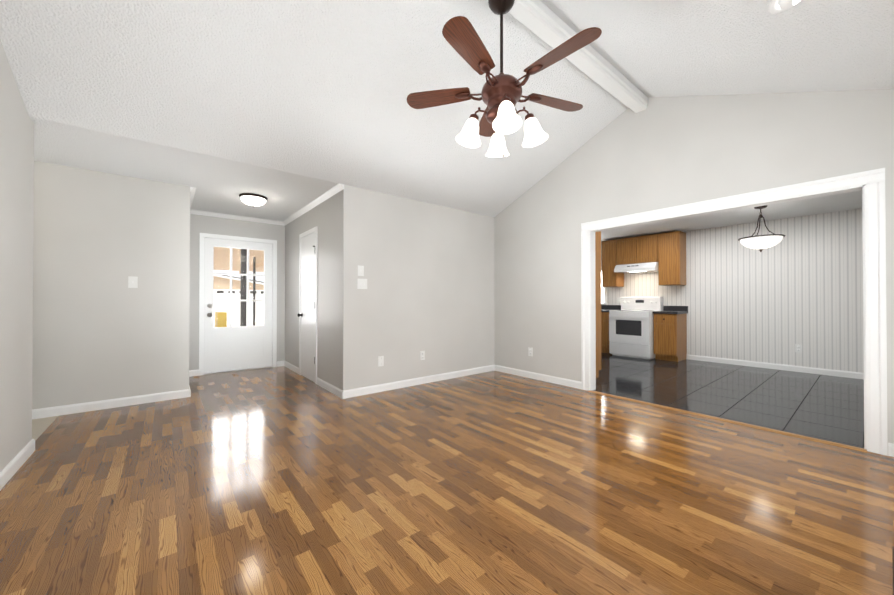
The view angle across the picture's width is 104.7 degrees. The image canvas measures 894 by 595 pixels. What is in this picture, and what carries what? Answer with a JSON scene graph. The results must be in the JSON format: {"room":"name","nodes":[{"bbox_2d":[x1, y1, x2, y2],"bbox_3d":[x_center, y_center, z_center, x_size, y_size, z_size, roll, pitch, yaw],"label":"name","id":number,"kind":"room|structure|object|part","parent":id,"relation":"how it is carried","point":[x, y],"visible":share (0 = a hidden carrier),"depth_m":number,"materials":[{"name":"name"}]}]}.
{"room":"empty living room","nodes":[
{"label":"empty living room","id":0,"kind":"room"},
{"bbox_2d":[0,39,33,471],"bbox_3d":[-1.609,-0.531,0.702,0.120,3.259,4.520,0,-1,-39],"label":"wall","id":1,"kind":"structure","parent":0,"point":[16,215],"depth_m":2.20,"materials":[{"name":"paint"}]},
{"bbox_2d":[0,439,34,489],"bbox_3d":[-1.612,1.055,0.801,0.014,0.088,4.374,0,-1,-39],"label":"baseboard","id":2,"kind":"structure","parent":1,"relation":"attached to","point":[14,464],"depth_m":2.19,"materials":[{"name":"white wood"}]},
{"bbox_2d":[32,416,57,440],"bbox_3d":[-4.091,1.124,2.250,1.935,0.030,1.270,0,-1,-39],"label":"floor","id":3,"kind":"structure","parent":0,"point":[40,426],"depth_m":3.00,"materials":[{"name":"beige"}]},
{"bbox_2d":[32,161,189,408],"bbox_3d":[-4.472,-0.067,3.508,2.920,2.370,1.390,0,-1,-39],"label":"wall","id":4,"kind":"structure","parent":0,"point":[102,330],"depth_m":3.47,"materials":[{"name":"paint"}]},
{"bbox_2d":[32,386,190,418],"bbox_3d":[-4.024,1.070,2.959,2.934,0.088,0.014,0,-1,-39],"label":"baseboard","id":5,"kind":"structure","parent":4,"relation":"attached to","point":[141,399],"depth_m":3.46,"materials":[{"name":"white wood"}]},
{"bbox_2d":[128,276,137,287],"bbox_3d":[-3.262,-0.157,3.584,0.072,0.118,0.018,0,-1,-39],"label":"light switch","id":6,"kind":"object","parent":4,"relation":"attached to","point":[132,281],"visible":1,"depth_m":3.58,"materials":[{"name":"white plastic"}]},
{"bbox_2d":[190,187,195,213],"bbox_3d":[-3.260,-1.219,4.384,0.055,0.055,1.210,0,-1,-39],"label":"crown molding","id":7,"kind":"structure","parent":4,"relation":"attached to","point":[192,189],"depth_m":4.15,"materials":[{"name":"white wood"}]},
{"bbox_2d":[189,214,284,369],"bbox_3d":[-3.227,-0.055,5.337,1.320,2.370,0.120,0,-1,-39],"label":"wall","id":8,"kind":"structure","parent":0,"point":[199,224],"depth_m":5.18,"materials":[{"name":"grey paint"}]},
{"bbox_2d":[191,210,281,224],"bbox_3d":[-3.196,-1.213,5.259,1.260,0.055,0.055,0,-1,-39],"label":"crown molding","id":9,"kind":"structure","parent":8,"relation":"attached to","point":[197,212],"depth_m":5.24,"materials":[{"name":"white wood"}]},
{"bbox_2d":[199,233,276,375],"bbox_3d":[-3.215,0.101,5.349,1.025,2.058,0.156,0,-1,-39],"label":"door frame","id":10,"kind":"structure","parent":8,"relation":"attached to","point":[203,236],"depth_m":5.20,"materials":[{"name":"white wood"}]},
{"bbox_2d":[204,238,272,373],"bbox_3d":[-3.171,0.125,5.301,0.911,1.986,0.110,0,-1,-39],"label":"front door","id":11,"kind":"structure","parent":8,"relation":"in","point":[231,348],"depth_m":5.28,"materials":[{"name":"white wood"}]},
{"bbox_2d":[285,189,343,389],"bbox_3d":[-1.913,-0.059,4.763,0.004,2.370,2.430,0,-1,-39],"label":"wall","id":12,"kind":"structure","parent":0,"point":[326,217],"depth_m":4.27,"materials":[{"name":"grey paint"}]},
{"bbox_2d":[280,361,298,373],"bbox_3d":[-2.431,1.087,5.365,0.040,0.088,0.830,0,-1,-39],"label":"baseboard","id":13,"kind":"structure","parent":12,"relation":"attached to","point":[282,363],"depth_m":5.42,"materials":[{"name":"white wood"}]},
{"bbox_2d":[297,232,314,381],"bbox_3d":[-1.937,0.129,4.734,0.068,1.970,0.632,0,-1,-39],"label":"closet door","id":14,"kind":"structure","parent":12,"relation":"in","point":[307,314],"depth_m":4.74,"materials":[{"name":"white wood"}]},
{"bbox_2d":[299,226,317,383],"bbox_3d":[-1.920,0.104,4.756,0.014,2.044,0.744,0,-1,-39],"label":"trim","id":15,"kind":"structure","parent":12,"relation":"attached to","point":[310,231],"depth_m":4.50,"materials":[{"name":"white wood"}]},
{"bbox_2d":[282,183,343,225],"bbox_3d":[-1.929,-1.216,4.750,0.055,0.055,2.442,0,-1,-39],"label":"crown molding","id":16,"kind":"structure","parent":12,"relation":"attached to","point":[339,187],"depth_m":4.47,"materials":[{"name":"white wood"}]},
{"bbox_2d":[317,377,340,396],"bbox_3d":[-1.412,1.078,4.131,0.014,0.088,0.830,0,-1,-39],"label":"baseboard","id":17,"kind":"structure","parent":12,"relation":"attached to","point":[320,382],"depth_m":4.13,"materials":[{"name":"white wood"}]},
{"bbox_2d":[343,185,493,390],"bbox_3d":[-0.963,-0.053,5.612,2.540,2.370,2.550,0,-1,-39],"label":"wall","id":18,"kind":"structure","parent":0,"point":[429,273],"depth_m":4.40,"materials":[{"name":"paint"}]},
{"bbox_2d":[358,265,363,275],"bbox_3d":[-0.982,-0.302,3.944,0.072,0.118,0.018,0,-1,-39],"label":"light switch","id":19,"kind":"object","parent":18,"relation":"attached to","point":[360,270],"visible":1,"depth_m":3.94,"materials":[{"name":"white plastic"}]},
{"bbox_2d":[357,279,366,288],"bbox_3d":[-0.967,-0.153,3.955,0.118,0.118,0.018,0,-1,-39],"label":"double light switch","id":20,"kind":"object","parent":18,"relation":"attached to","point":[361,283],"visible":1,"depth_m":3.96,"materials":[{"name":"white plastic"}]},
{"bbox_2d":[378,356,383,366],"bbox_3d":[-0.785,0.762,4.103,0.072,0.118,0.007,0,-1,-39],"label":"outlet","id":21,"kind":"object","parent":18,"relation":"attached to","point":[380,360],"visible":1,"depth_m":4.10,"materials":[{"name":"white plastic"}]},
{"bbox_2d":[340,365,495,398],"bbox_3d":[-0.207,1.081,4.567,2.434,0.088,0.014,0,-1,-39],"label":"baseboard","id":22,"kind":"structure","parent":18,"relation":"attached to","point":[361,391],"depth_m":4.36,"materials":[{"name":"white wood"}]},
{"bbox_2d":[420,351,424,359],"bbox_3d":[-0.317,0.756,4.483,0.072,0.118,0.009,0,-1,-39],"label":"outlet","id":23,"kind":"object","parent":18,"relation":"attached to","point":[422,355],"visible":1,"depth_m":4.48,"materials":[{"name":"white plastic"}]},
{"bbox_2d":[0,0,893,241],"bbox_3d":[0.080,-1.731,3.643,10.380,1.059,6.940,0,-1,-39],"label":"ceiling","id":24,"kind":"structure","parent":0,"point":[320,89],"depth_m":2.65,"materials":[{"name":"white paint"}]},
{"bbox_2d":[239,193,266,206],"bbox_3d":[-2.399,-1.182,4.279,0.312,0.130,0.312,0,-1,-39],"label":"light","id":25,"kind":"object","parent":24,"relation":"attached to","point":[252,199],"visible":1,"depth_m":4.19,"materials":[{"name":"white glass"}]},
{"bbox_2d":[508,0,647,112],"bbox_3d":[0.260,-2.083,2.226,4.690,0.154,0.144,0,-1,-39],"label":"ridge beam","id":26,"kind":"structure","parent":24,"relation":"attached to","point":[543,21],"depth_m":2.88,"materials":[{"name":"white wood"}]},
{"bbox_2d":[407,0,601,156],"bbox_3d":[0.401,-1.462,2.267,1.280,1.087,1.231,0,-1,-39],"label":"fan","id":27,"kind":"object","parent":26,"relation":"hanging from","point":[501,94],"visible":1,"depth_m":2.23,"materials":[{"name":"brown wood"}]},
{"bbox_3d":[-0.062,-1.392,2.412,0.457,0.034,0.150,0,0,14],"label":"blade","id":28,"kind":"part","parent":27,"relation":"part of","materials":[{"name":"brown wood"}]},
{"bbox_3d":[0.132,-1.395,1.932,0.150,0.034,0.457,0,0,32],"label":"blade","id":29,"kind":"part","parent":27,"relation":"part of","materials":[{"name":"brown wood"}]},
{"bbox_3d":[0.334,-1.390,2.746,0.150,0.034,0.457,0,0,-4],"label":"blade","id":30,"kind":"part","parent":27,"relation":"part of","materials":[{"name":"brown wood"}]},
{"bbox_3d":[0.773,-1.391,2.472,0.457,0.034,0.150,0,0,-22],"label":"blade","id":31,"kind":"part","parent":27,"relation":"part of","materials":[{"name":"brown wood"}]},
{"bbox_3d":[0.649,-1.395,1.969,0.150,0.034,0.457,0,-1,-40],"label":"blade","id":32,"kind":"part","parent":27,"relation":"part of","materials":[{"name":"brown wood"}]},
{"bbox_2d":[738,205,784,251],"bbox_3d":[4.229,-0.913,4.652,0.476,0.622,0.476,0,-1,-39],"label":"pendant light","id":33,"kind":"object","parent":24,"relation":"hanging from","point":[760,242],"visible":1,"depth_m":4.56,"materials":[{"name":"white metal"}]},
{"bbox_2d":[768,0,800,13],"bbox_3d":[1.827,-1.603,1.825,0.204,0.112,0.188,0,-1,-39],"label":"recessed light","id":34,"kind":"object","parent":24,"relation":"in","point":[774,7],"visible":1,"depth_m":1.85,"materials":[{"name":"white"}]},
{"bbox_2d":[0,366,893,594],"bbox_3d":[-0.520,1.130,3.136,4.725,0.030,6.940,0,-1,-39],"label":"floor","id":35,"kind":"structure","parent":0,"point":[282,480],"depth_m":1.89,"materials":[{"name":"laminate"}]},
{"bbox_2d":[892,546,893,594],"bbox_3d":[1.074,0.949,0.467,1.400,0.296,0.543,0,-1,-39],"label":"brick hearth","id":36,"kind":"object","parent":35,"relation":"on","point":[893,566],"visible":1,"depth_m":1.07,"materials":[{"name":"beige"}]},
{"bbox_2d":[494,89,893,443],"bbox_3d":[2.164,-0.511,3.685,0.120,3.259,4.390,0,-1,-39],"label":"wall","id":37,"kind":"structure","parent":0,"point":[660,153],"depth_m":3.56,"materials":[{"name":"paint"}]},
{"bbox_2d":[528,347,532,355],"bbox_3d":[1.162,0.761,4.808,0.009,0.118,0.072,0,-1,-39],"label":"outlet","id":38,"kind":"object","parent":37,"relation":"attached to","point":[530,351],"visible":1,"depth_m":4.80,"materials":[{"name":"white plastic"}]},
{"bbox_2d":[496,365,581,388],"bbox_3d":[1.197,1.082,4.759,0.014,0.088,1.425,0,-1,-39],"label":"baseboard","id":39,"kind":"structure","parent":37,"relation":"attached to","point":[547,378],"depth_m":4.65,"materials":[{"name":"white wood"}]},
{"bbox_2d":[588,390,866,451],"bbox_3d":[2.367,1.112,3.310,0.065,0.009,2.110,0,-1,-39],"label":"trim","id":40,"kind":"structure","parent":37,"relation":"attached to","point":[779,431],"depth_m":3.01,"materials":[{"name":"brown wood"}]},
{"bbox_2d":[581,168,887,455],"bbox_3d":[2.423,0.106,3.363,0.168,2.022,2.294,0,-1,-39],"label":"door frame","id":41,"kind":"structure","parent":37,"relation":"attached to","point":[870,184],"depth_m":2.52,"materials":[{"name":"white wood"}]},
{"bbox_2d":[888,443,893,456],"bbox_3d":[3.246,1.065,2.237,0.014,0.088,0.475,0,-1,-39],"label":"baseboard","id":42,"kind":"structure","parent":37,"relation":"attached to","point":[890,445],"depth_m":2.41,"materials":[{"name":"white wood"}]},
{"bbox_2d":[592,352,863,447],"bbox_3d":[3.174,1.144,5.191,3.600,0.030,5.470,0,-1,-39],"label":"floor","id":43,"kind":"structure","parent":0,"point":[825,407],"depth_m":4.06,"materials":[{"name":"black tile"}]},
{"bbox_2d":[595,231,600,377],"bbox_3d":[1.727,0.027,4.904,0.735,2.200,0.600,0,-1,-39],"label":"pantry cabinet","id":44,"kind":"object","parent":43,"relation":"on","point":[598,289],"visible":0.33,"depth_m":4.84,"materials":[{"name":"brown wood"}]},
{"bbox_2d":[601,313,609,352],"bbox_3d":[3.326,0.724,7.245,0.528,0.840,0.512,0,-1,-39],"label":"base cabinet","id":45,"kind":"object","parent":43,"relation":"on","point":[605,313],"depth_m":7.00,"materials":[{"name":"brown wood"}]},
{"bbox_2d":[601,309,620,312],"bbox_3d":[3.052,0.286,7.574,0.542,0.040,1.368,0,-1,-39],"label":"countertop","id":46,"kind":"structure","parent":45,"relation":"on","point":[602,310],"depth_m":7.04,"materials":[{"name":"black stone"}]},
{"bbox_2d":[609,297,662,359],"bbox_3d":[3.650,0.565,6.695,0.688,1.150,0.742,0,-1,-39],"label":"range","id":47,"kind":"object","parent":43,"relation":"on","point":[631,327],"visible":1,"depth_m":6.54,"materials":[{"name":"white metal"}]},
{"bbox_2d":[653,306,687,361],"bbox_3d":[4.076,0.649,6.299,0.558,0.975,0.398,0,-1,-39],"label":"base cabinet","id":48,"kind":"object","parent":43,"relation":"on","point":[670,333],"visible":1,"depth_m":6.17,"materials":[{"name":"brown wood"}]},
{"bbox_2d":[601,208,863,372],"bbox_3d":[4.487,-0.038,6.343,0.120,2.350,5.350,0,-1,-39],"label":"wall","id":49,"kind":"structure","parent":0,"point":[801,283],"depth_m":5.41,"materials":[{"name":"white paint"}]},
{"bbox_2d":[601,269,607,304],"bbox_3d":[3.187,-0.222,7.904,0.170,0.790,1.020,0,-1,-39],"label":"kitchen window","id":50,"kind":"structure","parent":49,"relation":"in","point":[604,295],"depth_m":7.60,"materials":[{"name":"white"}]},
{"bbox_2d":[601,305,620,308],"bbox_3d":[3.255,0.219,7.739,0.020,0.096,1.368,0,-1,-39],"label":"backsplash","id":51,"kind":"structure","parent":49,"relation":"attached to","point":[602,306],"depth_m":7.40,"materials":[{"name":"black stone"}]},
{"bbox_2d":[602,239,623,286],"bbox_3d":[3.494,-0.697,7.202,0.335,0.960,0.380,0,-1,-39],"label":"upper cabinet","id":52,"kind":"object","parent":49,"relation":"attached to","point":[611,249],"depth_m":7.10,"materials":[{"name":"brown wood"}]},
{"bbox_2d":[622,236,641,264],"bbox_3d":[3.711,-0.919,6.937,0.335,0.520,0.438,0,-1,-39],"label":"upper cabinet","id":53,"kind":"object","parent":49,"relation":"attached to","point":[632,246],"depth_m":6.77,"materials":[{"name":"brown wood"}]},
{"bbox_2d":[614,262,658,272],"bbox_3d":[3.761,-0.573,6.772,0.461,0.154,0.745,0,-1,-39],"label":"range hood","id":54,"kind":"object","parent":49,"relation":"attached to","point":[641,267],"visible":0.94,"depth_m":6.63,"materials":[{"name":"white metal"}]},
{"bbox_2d":[642,234,657,262],"bbox_3d":[3.911,-0.920,6.691,0.335,0.520,0.439,0,-1,-39],"label":"upper cabinet","id":55,"kind":"object","parent":49,"relation":"attached to","point":[649,243],"depth_m":6.52,"materials":[{"name":"brown wood"}]},
{"bbox_2d":[658,231,685,285],"bbox_3d":[4.140,-0.702,6.407,0.335,0.960,0.420,0,-1,-39],"label":"upper cabinet","id":56,"kind":"object","parent":49,"relation":"attached to","point":[667,251],"depth_m":6.26,"materials":[{"name":"brown wood"}]},
{"bbox_2d":[687,354,863,378],"bbox_3d":[5.250,1.086,5.289,0.014,0.088,2.685,0,-1,-39],"label":"baseboard","id":57,"kind":"structure","parent":49,"relation":"attached to","point":[857,375],"depth_m":5.35,"materials":[{"name":"white wood"}]},
{"bbox_2d":[795,344,801,352],"bbox_3d":[5.314,0.773,5.216,0.009,0.118,0.072,0,-1,-39],"label":"electrical outlet","id":58,"kind":"object","parent":49,"relation":"attached to","point":[798,347],"visible":1,"depth_m":5.22,"materials":[{"name":"white plastic"}]},
{"label":"outside","id":59,"kind":"structure","parent":0,"visible":0},
{"bbox_2d":[213,320,263,326],"bbox_3d":[-20.992,1.306,25.631,60.000,0.050,53.760,0,-1,-39],"label":"ground","id":60,"kind":"structure","parent":59,"point":[258,323],"depth_m":15.92,"materials":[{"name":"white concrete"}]},
{"bbox_2d":[215,312,226,326],"bbox_3d":[-4.127,0.710,6.328,0.340,0.866,0.500,0,-1,-39],"label":"cart","id":61,"kind":"object","parent":60,"relation":"on","point":[221,317],"depth_m":6.17,"materials":[{"name":"yellow"}]},
{"bbox_2d":[213,289,263,320],"bbox_3d":[-12.586,0.405,16.881,30.000,1.630,0.054,0,-1,-39],"label":"fence","id":62,"kind":"object","parent":60,"relation":"on","point":[220,307],"depth_m":18.07,"materials":[{"name":"white"}]},
{"bbox_2d":[213,275,263,289],"bbox_3d":[-26.662,-0.746,33.415,16.600,4.160,6.550,0,-1,-39],"label":"gable","id":63,"kind":"object","parent":60,"relation":"on","point":[217,281],"depth_m":34.05,"materials":[{"name":"beige"}]},
{"bbox_2d":[240,249,246,325],"bbox_3d":[-4.401,-0.080,7.463,0.100,2.470,0.100,0,-1,-39],"label":"post","id":64,"kind":"object","parent":60,"relation":"on","point":[243,288],"depth_m":7.43,"materials":[{"name":"grey"}]},
{"bbox_2d":[253,257,255,325],"bbox_3d":[-6.183,-0.055,11.067,0.060,2.470,0.060,0,-1,-39],"label":"post","id":65,"kind":"object","parent":60,"relation":"on","point":[254,258],"depth_m":11.04,"materials":[{"name":"grey"}]},
{"bbox_2d":[214,247,263,273],"bbox_3d":[-7.375,-1.294,10.480,18.000,0.280,12.480,0,-1,-39],"label":"carport roof","id":66,"kind":"structure","parent":65,"relation":"on","point":[222,258],"depth_m":11.76,"materials":[{"name":"beige"}]}
]}

